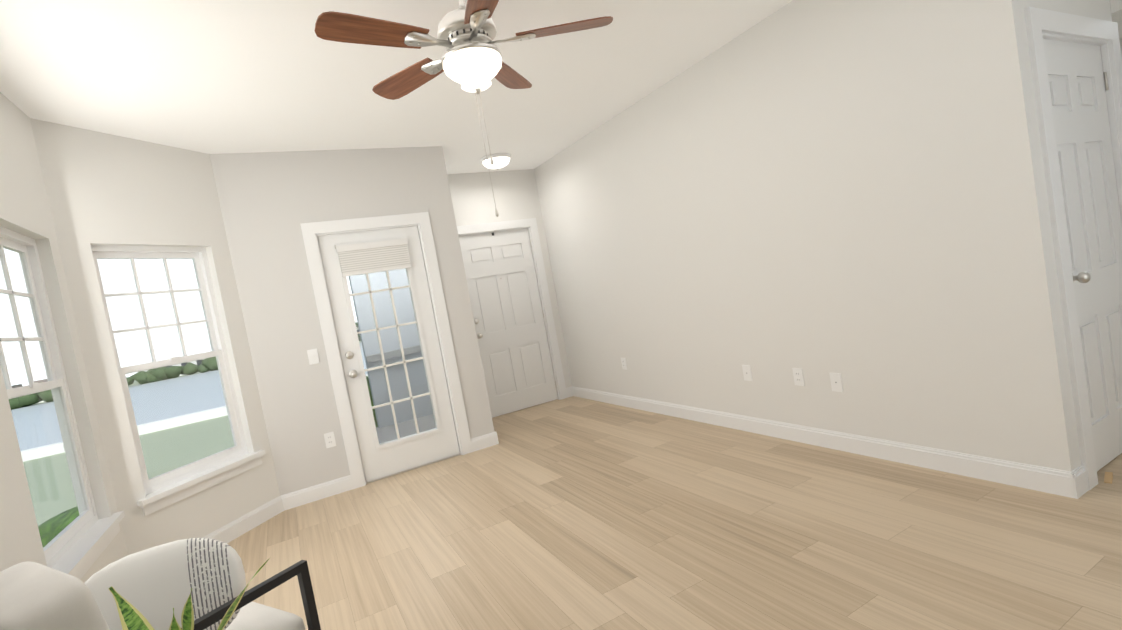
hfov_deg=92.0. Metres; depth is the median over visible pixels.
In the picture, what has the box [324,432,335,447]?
electrical outlet plate
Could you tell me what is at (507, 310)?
entry door
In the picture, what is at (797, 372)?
electrical outlet plate
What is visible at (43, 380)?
house
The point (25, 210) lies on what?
wall
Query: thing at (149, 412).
water
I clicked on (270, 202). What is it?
wall
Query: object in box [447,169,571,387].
wall
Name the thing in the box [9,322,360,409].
trees
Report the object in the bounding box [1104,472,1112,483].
floor
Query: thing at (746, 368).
electrical outlet plate
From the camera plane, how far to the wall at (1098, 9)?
2.56 m
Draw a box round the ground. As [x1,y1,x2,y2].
[22,341,360,525]
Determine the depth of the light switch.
4.22 m
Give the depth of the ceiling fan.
2.25 m
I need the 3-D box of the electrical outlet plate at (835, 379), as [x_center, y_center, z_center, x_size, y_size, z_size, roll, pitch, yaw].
[1.688,0.413,3.321,0.008,0.116,0.072,-12,3,-27]
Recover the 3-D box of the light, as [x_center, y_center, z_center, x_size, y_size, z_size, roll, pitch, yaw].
[-0.649,-1.530,5.471,0.314,0.125,0.314,-12,3,-27]
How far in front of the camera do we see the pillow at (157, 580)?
1.56 m
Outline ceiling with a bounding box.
[0,0,1121,173]
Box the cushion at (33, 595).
[0,561,143,629]
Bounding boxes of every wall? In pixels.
[0,92,127,582]
[30,118,279,554]
[210,146,494,495]
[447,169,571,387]
[534,0,1081,471]
[1025,0,1104,19]
[1102,0,1111,20]
[1110,0,1121,13]
[1119,37,1121,57]
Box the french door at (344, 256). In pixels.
[317,226,460,483]
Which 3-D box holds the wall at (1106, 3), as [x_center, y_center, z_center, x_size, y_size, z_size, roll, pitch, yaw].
[2.553,-0.675,3.437,0.120,2.700,1.490,-12,3,-27]
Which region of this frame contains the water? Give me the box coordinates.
[11,342,367,450]
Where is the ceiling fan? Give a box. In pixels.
[314,0,612,216]
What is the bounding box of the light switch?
[307,348,319,364]
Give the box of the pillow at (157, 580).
[64,538,246,629]
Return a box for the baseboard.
[202,386,1088,542]
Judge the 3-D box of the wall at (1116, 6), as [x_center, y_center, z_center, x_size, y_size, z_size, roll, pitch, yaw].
[3.140,-1.799,2.081,0.044,0.470,1.529,-12,3,-27]
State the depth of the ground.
24.30 m
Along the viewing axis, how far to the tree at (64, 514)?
9.01 m
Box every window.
[0,226,124,578]
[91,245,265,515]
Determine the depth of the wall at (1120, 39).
4.78 m
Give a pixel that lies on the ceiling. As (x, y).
(225, 76)
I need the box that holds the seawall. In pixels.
[21,374,367,461]
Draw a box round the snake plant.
[108,558,269,629]
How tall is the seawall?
0.550 m
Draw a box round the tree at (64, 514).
[38,376,377,546]
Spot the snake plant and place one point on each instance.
(131, 616)
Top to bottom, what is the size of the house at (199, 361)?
3.481 m
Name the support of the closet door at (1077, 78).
in the wall at (1098, 9)
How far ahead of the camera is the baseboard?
3.51 m
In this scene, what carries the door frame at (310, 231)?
attached to the wall at (270, 202)
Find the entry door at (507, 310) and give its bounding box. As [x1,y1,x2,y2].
[459,228,557,417]
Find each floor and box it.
[227,396,1121,629]
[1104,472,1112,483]
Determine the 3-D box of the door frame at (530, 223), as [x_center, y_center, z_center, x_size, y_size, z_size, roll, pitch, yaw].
[-0.617,0.025,6.139,1.090,2.135,0.156,-12,3,-27]
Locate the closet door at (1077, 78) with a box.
[1043,39,1121,470]
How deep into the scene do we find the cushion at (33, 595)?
1.27 m
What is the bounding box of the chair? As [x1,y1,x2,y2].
[0,538,320,629]
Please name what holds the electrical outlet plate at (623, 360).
attached to the wall at (852, 192)
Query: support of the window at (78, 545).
in the wall at (25, 210)
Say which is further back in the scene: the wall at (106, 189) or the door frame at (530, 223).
the door frame at (530, 223)
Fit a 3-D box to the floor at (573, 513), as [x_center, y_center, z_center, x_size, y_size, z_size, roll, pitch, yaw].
[1.572,0.904,3.738,8.400,0.100,6.500,-12,3,-27]
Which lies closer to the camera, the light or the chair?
the chair
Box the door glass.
[349,268,435,443]
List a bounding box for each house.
[34,379,47,402]
[145,359,203,375]
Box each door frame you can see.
[300,212,472,488]
[457,218,566,399]
[1024,7,1121,489]
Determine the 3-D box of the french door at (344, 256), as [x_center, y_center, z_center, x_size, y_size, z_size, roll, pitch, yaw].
[-1.411,0.301,4.534,0.836,2.032,0.146,-12,3,-27]
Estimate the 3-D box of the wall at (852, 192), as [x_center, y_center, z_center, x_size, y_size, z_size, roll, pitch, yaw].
[1.028,-0.457,4.370,0.120,2.700,4.570,-12,3,-27]
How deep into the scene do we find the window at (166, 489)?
3.57 m
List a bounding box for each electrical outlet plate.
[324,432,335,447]
[621,358,626,369]
[742,365,751,380]
[792,368,804,385]
[829,373,842,391]
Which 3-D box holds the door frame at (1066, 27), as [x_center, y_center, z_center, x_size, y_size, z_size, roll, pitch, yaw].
[2.559,-0.348,2.654,0.950,2.135,0.156,-12,3,-27]
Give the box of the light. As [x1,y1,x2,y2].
[480,153,510,169]

